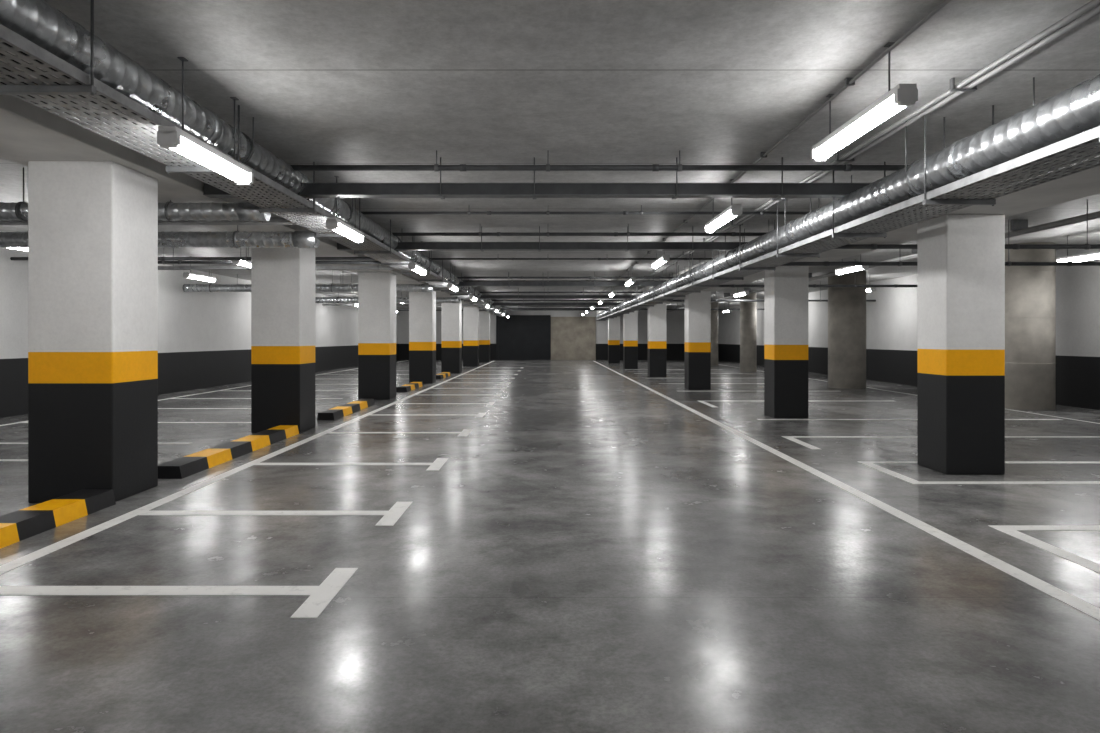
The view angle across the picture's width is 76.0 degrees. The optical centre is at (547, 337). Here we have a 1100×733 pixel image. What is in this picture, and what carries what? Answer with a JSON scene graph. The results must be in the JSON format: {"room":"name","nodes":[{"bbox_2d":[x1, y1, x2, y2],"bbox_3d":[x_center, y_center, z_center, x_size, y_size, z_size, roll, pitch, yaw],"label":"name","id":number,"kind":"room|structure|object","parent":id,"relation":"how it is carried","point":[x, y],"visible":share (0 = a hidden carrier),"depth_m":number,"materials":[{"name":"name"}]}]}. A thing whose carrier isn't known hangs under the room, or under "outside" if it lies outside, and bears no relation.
{"room":"underground parking garage","nodes":[
{"label":"underground parking garage","id":0,"kind":"room"},
{"bbox_2d":[11,248,27,250],"bbox_3d":[-8.100,-1.599,10.800,0.128,0.502,1.310,0,0,0],"label":"ceiling light fixture","id":1,"kind":"object","parent":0,"point":[24,249],"depth_m":10.79,"materials":[{"name":"plastic"}]},
{"bbox_2d":[0,248,397,417],"bbox_3d":[-9.700,-0.225,18.500,0.200,3.250,53.400,0,0,0],"label":"wall","id":2,"kind":"structure","parent":0,"point":[204,338],"depth_m":19.01,"materials":[{"name":"paint"}]},
{"bbox_2d":[398,309,683,359],"bbox_3d":[0.550,-0.225,45.100,20.300,3.250,0.200,0,0,0],"label":"wall","id":3,"kind":"structure","parent":0,"point":[675,319],"depth_m":45.00,"materials":[{"name":"paint"}]},
{"bbox_2d":[496,315,550,359],"bbox_3d":[-1.565,-0.025,44.900,3.470,2.850,0.200,0,0,0],"label":"door","id":4,"kind":"structure","parent":3,"relation":"in","point":[518,337],"depth_m":44.92,"materials":[{"name":"paint"}]},
{"bbox_2d":[551,317,595,359],"bbox_3d":[1.610,0.025,44.950,2.880,2.750,0.100,0,0,0],"label":"wall panel","id":5,"kind":"object","parent":3,"relation":"attached to","point":[572,338],"visible":1,"depth_m":44.90,"materials":[{"name":"concrete"}]},
{"bbox_2d":[0,360,1099,732],"bbox_3d":[0.550,1.498,18.500,20.700,0.203,53.400,0,0,0],"label":"floor","id":6,"kind":"structure","parent":0,"point":[598,553],"depth_m":4.19,"materials":[{"name":"concrete"}]},
{"bbox_2d":[0,459,27,460],"bbox_3d":[-6.725,1.399,8.055,3.950,0.003,0.110,0,0,0],"label":"bay line marking","id":7,"kind":"object","parent":6,"relation":"on","point":[0,459],"visible":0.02,"depth_m":8.06,"materials":[{"name":"white paint"}]},
{"bbox_2d":[0,489,115,548],"bbox_3d":[-3.790,1.337,3.950,0.300,0.125,3.960,0,0,0],"label":"striped curb","id":8,"kind":"object","parent":6,"relation":"on","point":[22,524],"visible":1,"depth_m":5.25,"materials":[{"name":"black paint"}]},
{"bbox_2d":[28,161,157,502],"bbox_3d":[-4.046,-0.050,6.310,0.720,2.900,0.700,0,0,0],"label":"column","id":9,"kind":"structure","parent":6,"relation":"on","point":[93,225],"depth_m":5.96,"materials":[{"name":"paint"}]},
{"bbox_2d":[0,443,189,443],"bbox_3d":[-6.725,1.399,9.355,3.950,0.003,0.110,0,0,0],"label":"bay line marking","id":10,"kind":"object","parent":6,"relation":"on","point":[0,443],"visible":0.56,"depth_m":9.32,"materials":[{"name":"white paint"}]},
{"bbox_2d":[22,422,250,422],"bbox_3d":[-6.725,1.399,11.655,3.950,0.003,0.110,0,0,0],"label":"bay line marking","id":11,"kind":"object","parent":6,"relation":"on","point":[22,422],"visible":0.36,"depth_m":11.64,"materials":[{"name":"white paint"}]},
{"bbox_2d":[0,568,357,617],"bbox_3d":[-2.197,1.399,3.900,2.085,0.003,0.760,0,0,0],"label":"bay t marking","id":12,"kind":"object","parent":6,"relation":"on","point":[320,596],"visible":1,"depth_m":3.90,"materials":[{"name":"white paint"}]},
{"bbox_2d":[0,360,407,425],"bbox_3d":[-8.750,1.399,21.000,0.100,0.003,46.000,0,0,0],"label":"bay line marking","id":13,"kind":"object","parent":6,"relation":"on","point":[406,360],"visible":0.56,"depth_m":17.42,"materials":[{"name":"white paint"}]},
{"bbox_2d":[158,408,250,408],"bbox_3d":[-6.725,1.399,13.955,3.950,0.003,0.110,0,0,0],"label":"bay line marking","id":14,"kind":"object","parent":6,"relation":"on","point":[158,408],"visible":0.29,"depth_m":13.95,"materials":[{"name":"white paint"}]},
{"bbox_2d":[158,425,298,478],"bbox_3d":[-3.790,1.337,8.650,0.300,0.125,3.300,0,0,0],"label":"striped curb","id":15,"kind":"object","parent":6,"relation":"on","point":[180,468],"visible":0.98,"depth_m":8.00,"materials":[{"name":"black paint"}]},
{"bbox_2d":[171,398,342,398],"bbox_3d":[-6.725,1.399,16.255,3.950,0.003,0.110,0,0,0],"label":"bay line marking","id":16,"kind":"object","parent":6,"relation":"on","point":[171,398],"visible":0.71,"depth_m":16.26,"materials":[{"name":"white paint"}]},
{"bbox_2d":[139,502,411,525],"bbox_3d":[-2.197,1.399,5.630,2.085,0.003,0.760,0,0,0],"label":"bay t marking","id":17,"kind":"object","parent":6,"relation":"on","point":[390,517],"visible":1,"depth_m":5.60,"materials":[{"name":"white paint"}]},
{"bbox_2d":[251,248,314,432],"bbox_3d":[-4.007,-0.050,10.700,0.720,2.900,0.700,0,0,0],"label":"column","id":18,"kind":"structure","parent":6,"relation":"on","point":[282,279],"depth_m":10.35,"materials":[{"name":"paint"}]},
{"bbox_2d":[317,399,374,419],"bbox_3d":[-3.790,1.337,13.400,0.300,0.125,2.800,0,0,0],"label":"striped curb","id":19,"kind":"object","parent":6,"relation":"on","point":[340,411],"visible":1,"depth_m":12.86,"materials":[{"name":"black paint"}]},
{"bbox_2d":[255,458,448,469],"bbox_3d":[-2.197,1.399,7.820,2.085,0.003,0.760,0,0,0],"label":"bay t marking","id":20,"kind":"object","parent":6,"relation":"on","point":[438,463],"visible":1,"depth_m":7.78,"materials":[{"name":"white paint"}]},
{"bbox_2d":[321,374,408,374],"bbox_3d":[-6.725,1.399,27.055,3.950,0.003,0.110,0,0,0],"label":"bay line marking","id":21,"kind":"object","parent":6,"relation":"on","point":[321,374],"visible":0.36,"depth_m":27.00,"materials":[{"name":"white paint"}]},
{"bbox_2d":[358,272,395,399],"bbox_3d":[-3.956,-0.050,16.350,0.720,2.900,0.700,0,0,0],"label":"column","id":22,"kind":"structure","parent":6,"relation":"on","point":[376,290],"depth_m":16.00,"materials":[{"name":"paint"}]},
{"bbox_2d":[329,429,472,435],"bbox_3d":[-2.197,1.399,10.400,2.085,0.003,0.760,0,0,0],"label":"bay t marking","id":23,"kind":"object","parent":6,"relation":"on","point":[465,432],"visible":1,"depth_m":10.41,"materials":[{"name":"white paint"}]},
{"bbox_2d":[396,382,423,391],"bbox_3d":[-3.790,1.337,19.400,0.300,0.125,2.400,0,0,0],"label":"striped curb","id":24,"kind":"object","parent":6,"relation":"on","point":[411,386],"visible":0.99,"depth_m":18.90,"materials":[{"name":"black paint"}]},
{"bbox_2d":[409,291,435,383],"bbox_3d":[-3.906,-0.050,21.950,0.720,2.900,0.700,0,0,0],"label":"column","id":25,"kind":"structure","parent":6,"relation":"on","point":[422,305],"depth_m":21.60,"materials":[{"name":"paint"}]},
{"bbox_2d":[371,413,485,416],"bbox_3d":[-2.197,1.399,12.800,2.085,0.003,0.760,0,0,0],"label":"bay t marking","id":26,"kind":"object","parent":6,"relation":"on","point":[478,414],"visible":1,"depth_m":12.86,"materials":[{"name":"white paint"}]},
{"bbox_2d":[436,372,450,378],"bbox_3d":[-3.790,1.337,25.250,0.300,0.125,2.500,0,0,0],"label":"striped curb","id":27,"kind":"object","parent":6,"relation":"on","point":[442,375],"visible":0.89,"depth_m":24.77,"materials":[{"name":"black paint"}]},
{"bbox_2d":[396,402,494,404],"bbox_3d":[-2.197,1.399,15.000,2.085,0.003,0.760,0,0,0],"label":"bay t marking","id":28,"kind":"object","parent":6,"relation":"on","point":[488,403],"visible":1,"depth_m":15.01,"materials":[{"name":"white paint"}]},
{"bbox_2d":[441,301,461,372],"bbox_3d":[-3.850,-0.050,28.150,0.720,2.900,0.700,0,0,0],"label":"column","id":29,"kind":"structure","parent":6,"relation":"on","point":[451,313],"depth_m":27.80,"materials":[{"name":"paint"}]},
{"bbox_2d":[463,307,478,366],"bbox_3d":[-3.790,-0.050,34.750,0.720,2.900,0.700,0,0,0],"label":"column","id":30,"kind":"structure","parent":6,"relation":"on","point":[470,314],"depth_m":34.40,"materials":[{"name":"paint"}]},
{"bbox_2d":[479,312,489,361],"bbox_3d":[-3.736,-0.050,40.750,0.720,2.900,0.700,0,0,0],"label":"column","id":31,"kind":"structure","parent":6,"relation":"on","point":[484,317],"depth_m":40.40,"materials":[{"name":"paint"}]},
{"bbox_2d":[454,378,514,378],"bbox_3d":[-2.197,1.399,24.400,2.085,0.003,0.760,0,0,0],"label":"bay t marking","id":32,"kind":"object","parent":6,"relation":"on","point":[454,378],"visible":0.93,"depth_m":24.33,"materials":[{"name":"white paint"}]},
{"bbox_2d":[463,374,517,374],"bbox_3d":[-2.197,1.399,27.000,2.085,0.003,0.760,0,0,0],"label":"bay t marking","id":33,"kind":"object","parent":6,"relation":"on","point":[463,374],"visible":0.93,"depth_m":26.95,"materials":[{"name":"white paint"}]},
{"bbox_2d":[608,316,619,363],"bbox_3d":[3.626,0.065,38.790,0.600,2.670,0.580,0,0,0],"label":"column","id":34,"kind":"structure","parent":6,"relation":"on","point":[613,324],"depth_m":38.50,"materials":[{"name":"paint"}]},
{"bbox_2d":[623,311,637,368],"bbox_3d":[3.782,0.065,32.290,0.600,2.670,0.580,0,0,0],"label":"column","id":35,"kind":"structure","parent":6,"relation":"on","point":[630,321],"depth_m":32.00,"materials":[{"name":"paint"}]},
{"bbox_2d":[648,303,666,376],"bbox_3d":[3.945,0.065,25.490,0.600,2.670,0.580,0,0,0],"label":"column","id":36,"kind":"structure","parent":6,"relation":"on","point":[657,315],"depth_m":25.20,"materials":[{"name":"paint"}]},
{"bbox_2d":[684,291,710,389],"bbox_3d":[4.094,0.065,19.290,0.600,2.670,0.580,0,0,0],"label":"column","id":37,"kind":"structure","parent":6,"relation":"on","point":[697,306],"depth_m":19.00,"materials":[{"name":"paint"}]},
{"bbox_2d":[699,401,716,406],"bbox_3d":[5.510,1.399,14.950,4.380,0.003,1.500,0,0,0],"label":"bay line marking","id":38,"kind":"object","parent":6,"relation":"on","point":[703,402],"visible":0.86,"depth_m":14.79,"materials":[{"name":"white paint"}]},
{"bbox_2d":[659,383,763,383],"bbox_3d":[5.550,1.399,21.560,4.300,0.003,0.120,0,0,0],"label":"bay line marking","id":39,"kind":"object","parent":6,"relation":"on","point":[659,383],"visible":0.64,"depth_m":21.62,"materials":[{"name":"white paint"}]},
{"bbox_2d":[711,302,717,365],"bbox_3d":[8.300,-0.225,36.000,0.808,3.250,0.808,0,0,0],"label":"concrete column","id":40,"kind":"structure","parent":6,"relation":"on","point":[714,313],"depth_m":35.62,"materials":[{"name":"concrete"}]},
{"bbox_2d":[740,293,756,371],"bbox_3d":[8.250,-0.225,29.000,0.668,3.250,0.668,0,0,0],"label":"concrete column","id":41,"kind":"structure","parent":6,"relation":"on","point":[748,310],"depth_m":28.72,"materials":[{"name":"concrete"}]},
{"bbox_2d":[764,266,807,417],"bbox_3d":[4.255,0.065,12.590,0.600,2.670,0.580,0,0,0],"label":"column","id":42,"kind":"structure","parent":6,"relation":"on","point":[786,287],"depth_m":12.30,"materials":[{"name":"paint"}]},
{"bbox_2d":[828,271,865,388],"bbox_3d":[8.450,-0.225,19.900,1.008,3.250,1.008,0,0,0],"label":"concrete column","id":43,"kind":"structure","parent":6,"relation":"on","point":[846,305],"depth_m":19.47,"materials":[{"name":"grey concrete"}]},
{"bbox_2d":[718,364,1099,423],"bbox_3d":[9.020,1.399,22.500,0.040,0.003,43.000,0,0,0],"label":"bay line marking","id":44,"kind":"object","parent":6,"relation":"on","point":[718,364],"visible":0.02,"depth_m":13.38,"materials":[{"name":"white paint"}]},
{"bbox_2d":[758,419,1060,419],"bbox_3d":[6.200,1.399,12.085,5.200,0.003,0.130,0,0,0],"label":"bay line marking","id":45,"kind":"object","parent":6,"relation":"on","point":[758,419],"visible":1,"depth_m":12.07,"materials":[{"name":"white paint"}]},
{"bbox_2d":[782,436,1099,448],"bbox_3d":[6.060,1.399,9.435,5.480,0.003,1.170,0,0,0],"label":"bay line marking","id":46,"kind":"object","parent":6,"relation":"on","point":[792,438],"visible":0.83,"depth_m":9.90,"materials":[{"name":"white paint"}]},
{"bbox_2d":[917,214,1004,474],"bbox_3d":[4.377,0.065,7.490,0.600,2.670,0.580,0,0,0],"label":"column","id":47,"kind":"structure","parent":6,"relation":"on","point":[961,257],"depth_m":7.20,"materials":[{"name":"paint"}]},
{"bbox_2d":[857,461,1099,483],"bbox_3d":[5.950,1.399,7.360,4.900,0.003,1.220,0,0,0],"label":"bay line marking","id":48,"kind":"object","parent":6,"relation":"on","point":[868,463],"visible":1,"depth_m":6.85,"materials":[{"name":"white paint"}]},
{"bbox_2d":[1005,242,1055,409],"bbox_3d":[9.550,-0.225,14.100,1.008,3.250,1.008,0,0,0],"label":"concrete column","id":49,"kind":"structure","parent":6,"relation":"on","point":[1030,291],"depth_m":13.66,"materials":[{"name":"grey concrete"}]},
{"bbox_2d":[988,525,1099,572],"bbox_3d":[5.840,1.399,3.375,5.120,0.003,3.750,0,0,0],"label":"bay line marking","id":50,"kind":"object","parent":6,"relation":"on","point":[1013,530],"visible":1,"depth_m":5.03,"materials":[{"name":"white paint"}]},
{"bbox_2d":[0,0,1099,308],"bbox_3d":[0.550,-1.950,18.500,20.700,0.200,53.400,0,0,0],"label":"ceiling","id":51,"kind":"structure","parent":0,"point":[321,82],"depth_m":5.28,"materials":[{"name":"concrete"}]},
{"bbox_2d":[0,168,270,220],"bbox_3d":[-6.325,-1.559,7.650,6.550,0.582,0.214,0,0,0],"label":"ventilation duct","id":52,"kind":"object","parent":51,"relation":"hanging from","point":[170,211],"visible":0.53,"depth_m":7.57,"materials":[{"name":"metal"}]},
{"bbox_2d":[0,217,296,224],"bbox_3d":[-6.325,-1.610,8.493,6.550,0.480,0.219,0,0,0],"label":"cable tray","id":53,"kind":"object","parent":51,"relation":"hanging from","point":[273,220],"visible":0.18,"depth_m":8.41,"materials":[{"name":"metal"}]},
{"bbox_2d":[0,225,319,247],"bbox_3d":[-6.325,-1.516,9.300,6.550,0.667,0.234,0,0,0],"label":"ventilation duct","id":54,"kind":"object","parent":51,"relation":"hanging from","point":[236,239],"visible":0.52,"depth_m":9.21,"materials":[{"name":"metal"}]},
{"bbox_2d":[10,248,374,260],"bbox_3d":[-6.325,-1.616,12.600,6.550,0.468,0.076,0,0,0],"label":"pipe","id":55,"kind":"object","parent":51,"relation":"hanging from","point":[246,258],"visible":0.32,"depth_m":12.58,"materials":[{"name":"metal"}]},
{"bbox_2d":[183,256,215,281],"bbox_3d":[-8.100,-1.599,16.400,0.128,0.502,1.310,0,0,0],"label":"ceiling light fixture","id":56,"kind":"object","parent":51,"relation":"hanging from","point":[209,278],"depth_m":16.25,"materials":[{"name":"plastic"}]},
{"bbox_2d":[157,57,252,185],"bbox_3d":[-2.420,-1.534,5.050,0.128,0.632,1.160,0,0,0],"label":"ceiling light fixture","id":57,"kind":"object","parent":51,"relation":"hanging from","point":[174,138],"depth_m":4.82,"materials":[{"name":"plastic"}]},
{"bbox_2d":[232,248,250,267],"bbox_3d":[-5.700,-1.599,13.500,0.128,0.502,1.310,0,0,0],"label":"ceiling light fixture","id":58,"kind":"object","parent":51,"relation":"hanging from","point":[239,262],"depth_m":13.04,"materials":[{"name":"plastic"}]},
{"bbox_2d":[0,60,493,314],"bbox_3d":[-3.948,-1.675,18.500,1.467,0.350,53.000,0,0,0],"label":"ceiling beam","id":59,"kind":"structure","parent":51,"relation":"attached to","point":[28,132],"depth_m":5.82,"materials":[{"name":"grey concrete"}]},
{"bbox_2d":[0,0,508,316],"bbox_3d":[-2.740,-1.580,18.350,0.580,0.540,52.500,0,0,0],"label":"cable tray","id":60,"kind":"object","parent":51,"relation":"hanging from","point":[84,85],"visible":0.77,"depth_m":4.53,"materials":[{"name":"metal"}]},
{"bbox_2d":[0,0,508,314],"bbox_3d":[-2.620,-1.647,18.350,0.314,0.407,52.500,0,0,0],"label":"ventilation duct","id":61,"kind":"object","parent":51,"relation":"hanging from","point":[47,27],"visible":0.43,"depth_m":4.53,"materials":[{"name":"metal"}]},
{"bbox_2d":[158,260,380,263],"bbox_3d":[-6.325,-1.616,13.200,6.550,0.468,0.076,0,0,0],"label":"pipe","id":62,"kind":"object","parent":51,"relation":"hanging from","point":[165,261],"visible":0.29,"depth_m":13.17,"materials":[{"name":"metal"}]},
{"bbox_2d":[158,248,396,269],"bbox_3d":[-6.325,-1.610,14.194,6.550,0.480,0.219,0,0,0],"label":"cable tray","id":63,"kind":"object","parent":51,"relation":"hanging from","point":[173,267],"visible":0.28,"depth_m":14.10,"materials":[{"name":"metal"}]},
{"bbox_2d":[183,284,432,291],"bbox_3d":[-6.325,-1.529,18.600,6.550,0.642,0.224,0,0,0],"label":"ventilation duct","id":64,"kind":"object","parent":51,"relation":"hanging from","point":[186,287],"visible":0.53,"depth_m":18.51,"materials":[{"name":"metal"}]},
{"bbox_2d":[326,176,363,242],"bbox_3d":[-2.420,-1.534,8.450,0.128,0.632,1.160,0,0,0],"label":"ceiling light fixture","id":65,"kind":"object","parent":51,"relation":"hanging from","point":[335,224],"depth_m":8.24,"materials":[{"name":"plastic"}]},
{"bbox_2d":[315,297,460,302],"bbox_3d":[-6.325,-1.529,24.500,6.550,0.642,0.224,0,0,0],"label":"ventilation duct","id":66,"kind":"object","parent":51,"relation":"hanging from","point":[317,299],"visible":0.39,"depth_m":24.42,"materials":[{"name":"metal"}]},
{"bbox_2d":[322,304,473,305],"bbox_3d":[-6.325,-1.610,29.994,6.550,0.480,0.219,0,0,0],"label":"cable tray","id":67,"kind":"object","parent":51,"relation":"hanging from","point":[322,304],"visible":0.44,"depth_m":29.89,"materials":[{"name":"metal"}]},
{"bbox_2d":[408,241,426,274],"bbox_3d":[-2.420,-1.534,13.100,0.128,0.632,1.160,0,0,0],"label":"ceiling light fixture","id":68,"kind":"object","parent":51,"relation":"hanging from","point":[413,266],"depth_m":12.92,"materials":[{"name":"plastic"}]},
{"bbox_2d":[447,283,457,291],"bbox_3d":[-2.420,-1.534,17.900,0.128,0.632,1.160,0,0,0],"label":"ceiling light fixture","id":69,"kind":"object","parent":51,"relation":"hanging from","point":[451,286],"depth_m":17.57,"materials":[{"name":"plastic"}]},
{"bbox_2d":[469,286,476,300],"bbox_3d":[-2.420,-1.534,22.800,0.128,0.632,1.160,0,0,0],"label":"ceiling light fixture","id":70,"kind":"object","parent":51,"relation":"hanging from","point":[471,297],"depth_m":22.65,"materials":[{"name":"plastic"}]},
{"bbox_2d":[203,157,869,198],"bbox_3d":[0.208,-1.653,7.299,7.491,0.395,0.182,0,0,0],"label":"cable tray","id":71,"kind":"object","parent":51,"relation":"hanging from","point":[534,190],"visible":0.91,"depth_m":7.23,"materials":[{"name":"paint"}]},
{"bbox_2d":[337,226,746,250],"bbox_3d":[0.174,-1.653,11.749,7.344,0.395,0.182,0,0,0],"label":"cable tray","id":72,"kind":"object","parent":51,"relation":"hanging from","point":[402,246],"visible":0.87,"depth_m":11.68,"materials":[{"name":"paint"}]},
{"bbox_2d":[427,282,663,286],"bbox_3d":[0.113,-1.653,19.949,7.073,0.395,0.182,0,0,0],"label":"cable tray","id":73,"kind":"object","parent":51,"relation":"hanging from","point":[508,284],"visible":0.74,"depth_m":19.88,"materials":[{"name":"paint"}]},
{"bbox_2d":[391,258,713,259],"bbox_3d":[0.144,-1.781,15.500,7.228,0.138,0.056,0,0,0],"label":"pipe","id":74,"kind":"object","parent":51,"relation":"hanging from","point":[391,258],"visible":0.81,"depth_m":15.48,"materials":[{"name":"metal"}]},
{"bbox_2d":[201,150,907,171],"bbox_3d":[0.208,-1.747,6.950,7.491,0.206,0.072,0,0,0],"label":"pipe","id":75,"kind":"object","parent":51,"relation":"hanging from","point":[436,167],"visible":0.82,"depth_m":6.93,"materials":[{"name":"metal"}]},
{"bbox_2d":[500,308,608,310],"bbox_3d":[-0.019,-1.653,37.549,6.492,0.395,0.182,0,0,0],"label":"cable trunking","id":76,"kind":"object","parent":51,"relation":"hanging from","point":[502,309],"visible":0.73,"depth_m":37.48,"materials":[{"name":"paint"}]},
{"bbox_2d":[501,306,608,306],"bbox_3d":[-0.019,-1.747,37.200,6.492,0.206,0.072,0,0,0],"label":"pipe","id":77,"kind":"object","parent":51,"relation":"hanging from","point":[501,306],"visible":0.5,"depth_m":37.18,"materials":[{"name":"metal"}]},
{"bbox_2d":[491,301,619,305],"bbox_3d":[0.024,-1.653,31.849,6.680,0.395,0.182,0,0,0],"label":"cable trunking","id":78,"kind":"object","parent":51,"relation":"hanging from","point":[523,303],"visible":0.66,"depth_m":31.78,"materials":[{"name":"paint"}]},
{"bbox_2d":[479,288,635,298],"bbox_3d":[0.066,-1.653,26.249,6.865,0.395,0.182,0,0,0],"label":"cable trunking","id":79,"kind":"object","parent":51,"relation":"hanging from","point":[518,296],"visible":0.79,"depth_m":26.18,"materials":[{"name":"paint"}]},
{"bbox_2d":[492,299,622,300],"bbox_3d":[0.024,-1.747,31.500,6.680,0.206,0.072,0,0,0],"label":"pipe","id":80,"kind":"object","parent":51,"relation":"hanging from","point":[523,299],"visible":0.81,"depth_m":31.48,"materials":[{"name":"metal"}]},
{"bbox_2d":[480,291,642,292],"bbox_3d":[0.066,-1.747,25.900,6.865,0.206,0.072,0,0,0],"label":"pipe","id":81,"kind":"object","parent":51,"relation":"hanging from","point":[518,291],"visible":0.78,"depth_m":25.87,"materials":[{"name":"metal"}]},
{"bbox_2d":[463,279,665,281],"bbox_3d":[0.099,-1.781,21.500,7.030,0.138,0.056,0,0,0],"label":"pipe","id":82,"kind":"object","parent":51,"relation":"hanging from","point":[590,280],"visible":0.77,"depth_m":21.48,"materials":[{"name":"metal"}]},
{"bbox_2d":[457,272,673,278],"bbox_3d":[0.113,-1.747,19.600,7.073,0.206,0.072,0,0,0],"label":"pipe","id":83,"kind":"object","parent":51,"relation":"hanging from","point":[508,277],"visible":0.82,"depth_m":19.58,"materials":[{"name":"metal"}]},
{"bbox_2d":[392,224,765,235],"bbox_3d":[0.174,-1.747,11.400,7.344,0.206,0.072,0,0,0],"label":"pipe","id":84,"kind":"object","parent":51,"relation":"hanging from","point":[628,233],"visible":0.81,"depth_m":11.37,"materials":[{"name":"metal"}]},
{"bbox_2d":[361,205,808,214],"bbox_3d":[0.186,-1.781,9.800,7.417,0.138,0.056,0,0,0],"label":"pipe","id":85,"kind":"object","parent":51,"relation":"hanging from","point":[641,212],"visible":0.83,"depth_m":9.78,"materials":[{"name":"metal"}]},
{"bbox_2d":[609,286,616,296],"bbox_3d":[2.150,-1.624,23.400,0.122,0.452,1.390,0,0,0],"label":"ceiling light fixture","id":86,"kind":"object","parent":51,"relation":"hanging from","point":[612,293],"depth_m":23.24,"materials":[{"name":"plastic"}]},
{"bbox_2d":[625,265,635,285],"bbox_3d":[2.150,-1.624,18.400,0.122,0.452,1.390,0,0,0],"label":"ceiling light fixture","id":87,"kind":"object","parent":51,"relation":"hanging from","point":[632,280],"depth_m":17.93,"materials":[{"name":"plastic"}]},
{"bbox_2d":[652,251,669,268],"bbox_3d":[2.150,-1.624,13.500,0.122,0.452,1.390,0,0,0],"label":"ceiling light fixture","id":88,"kind":"object","parent":51,"relation":"hanging from","point":[663,258],"depth_m":13.26,"materials":[{"name":"plastic"}]},
{"bbox_2d":[640,308,763,309],"bbox_3d":[7.125,-1.516,30.000,7.150,0.668,0.076,0,0,0],"label":"pipe","id":89,"kind":"object","parent":51,"relation":"hanging from","point":[677,308],"visible":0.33,"depth_m":29.98,"materials":[{"name":"metal"}]},
{"bbox_2d":[705,179,741,232],"bbox_3d":[2.150,-1.624,8.700,0.122,0.452,1.390,0,0,0],"label":"ceiling light fixture","id":90,"kind":"object","parent":51,"relation":"hanging from","point":[734,210],"depth_m":8.45,"materials":[{"name":"plastic"}]},
{"bbox_2d":[734,287,748,296],"bbox_3d":[6.200,-1.599,22.600,0.128,0.502,1.310,0,0,0],"label":"ceiling light fixture","id":91,"kind":"object","parent":51,"relation":"hanging from","point":[742,293],"depth_m":22.47,"materials":[{"name":"plastic"}]},
{"bbox_2d":[665,281,875,301],"bbox_3d":[7.125,-1.516,23.000,7.150,0.668,0.076,0,0,0],"label":"pipe","id":92,"kind":"object","parent":51,"relation":"hanging from","point":[716,300],"visible":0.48,"depth_m":22.99,"materials":[{"name":"metal"}]},
{"bbox_2d":[719,284,916,287],"bbox_3d":[7.125,-1.516,16.500,7.150,0.668,0.076,0,0,0],"label":"pipe","id":93,"kind":"object","parent":51,"relation":"hanging from","point":[732,285],"visible":0.41,"depth_m":16.47,"materials":[{"name":"metal"}]},
{"bbox_2d":[641,77,1034,291],"bbox_3d":[3.450,-1.686,18.500,0.060,0.328,52.800,0,0,0],"label":"bracket","id":94,"kind":"object","parent":51,"relation":"attached to","point":[1033,77],"visible":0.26,"depth_m":5.00,"materials":[{"name":"metal"}]},
{"bbox_2d":[591,0,1099,307],"bbox_3d":[2.585,-1.808,18.500,0.930,0.085,53.000,0,0,0],"label":"conduit","id":95,"kind":"object","parent":51,"relation":"attached to","point":[974,80],"visible":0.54,"depth_m":5.03,"materials":[{"name":"metal"}]},
{"bbox_2d":[595,74,1099,318],"bbox_3d":[3.160,-1.522,18.350,0.334,0.657,52.500,0,0,0],"label":"ventilation duct","id":96,"kind":"object","parent":51,"relation":"hanging from","point":[1074,111],"visible":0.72,"depth_m":5.47,"materials":[{"name":"metal"}]},
{"bbox_2d":[596,105,1099,320],"bbox_3d":[3.270,-1.450,18.350,0.560,0.800,52.500,0,0,0],"label":"cable tray","id":97,"kind":"object","parent":51,"relation":"hanging from","point":[844,234],"visible":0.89,"depth_m":5.79,"materials":[{"name":"metal"}]},
{"bbox_2d":[596,142,1099,314],"bbox_3d":[4.131,-1.560,18.500,2.122,0.580,53.000,0,0,0],"label":"ceiling beam","id":98,"kind":"structure","parent":51,"relation":"attached to","point":[1085,183],"depth_m":6.85,"materials":[{"name":"grey concrete"}]},
{"bbox_2d":[835,254,868,274],"bbox_3d":[6.200,-1.599,14.400,0.128,0.502,1.310,0,0,0],"label":"ceiling light fixture","id":99,"kind":"object","parent":51,"relation":"hanging from","point":[847,269],"depth_m":14.36,"materials":[{"name":"plastic"}]},
{"bbox_2d":[811,42,917,161],"bbox_3d":[2.150,-1.624,4.900,0.122,0.452,1.390,0,0,0],"label":"ceiling light fixture","id":100,"kind":"object","parent":51,"relation":"hanging from","point":[901,96],"depth_m":4.64,"materials":[{"name":"plastic"}]},
{"bbox_2d":[866,287,874,291],"bbox_3d":[9.400,-1.599,21.000,0.128,0.502,1.310,0,0,0],"label":"ceiling light fixture","id":101,"kind":"object","parent":51,"relation":"hanging from","point":[869,289],"depth_m":20.42,"materials":[{"name":"plastic"}]},
{"bbox_2d":[667,211,1099,311],"bbox_3d":[7.375,-1.736,18.500,0.250,0.228,53.000,0,0,0],"label":"pipe","id":102,"kind":"object","parent":51,"relation":"attached to","point":[1017,227],"visible":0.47,"depth_m":11.00,"materials":[{"name":"metal"}]},
{"bbox_2d":[780,220,1099,265],"bbox_3d":[7.125,-1.486,11.000,7.150,0.728,0.076,0,0,0],"label":"pipe","id":103,"kind":"object","parent":51,"relation":"hanging from","point":[825,263],"visible":0.72,"depth_m":10.98,"materials":[{"name":"metal"}]},
{"bbox_2d":[835,199,1099,248],"bbox_3d":[7.125,-1.516,9.400,7.150,0.668,0.076,0,0,0],"label":"pipe","id":104,"kind":"object","parent":51,"relation":"hanging from","point":[849,246],"visible":0.69,"depth_m":9.38,"materials":[{"name":"metal"}]},
{"bbox_2d":[1055,236,1099,261],"bbox_3d":[9.400,-1.599,12.300,0.128,0.502,1.310,0,0,0],"label":"ceiling light fixture","id":105,"kind":"object","parent":51,"relation":"hanging from","point":[1092,255],"depth_m":12.38,"materials":[{"name":"plastic"}]},
{"bbox_2d":[718,243,1099,409],"bbox_3d":[10.800,-0.225,18.500,0.200,3.250,53.400,0,0,0],"label":"wall","id":106,"kind":"structure","parent":0,"point":[891,321],"depth_m":20.89,"materials":[{"name":"paint"}]}
]}

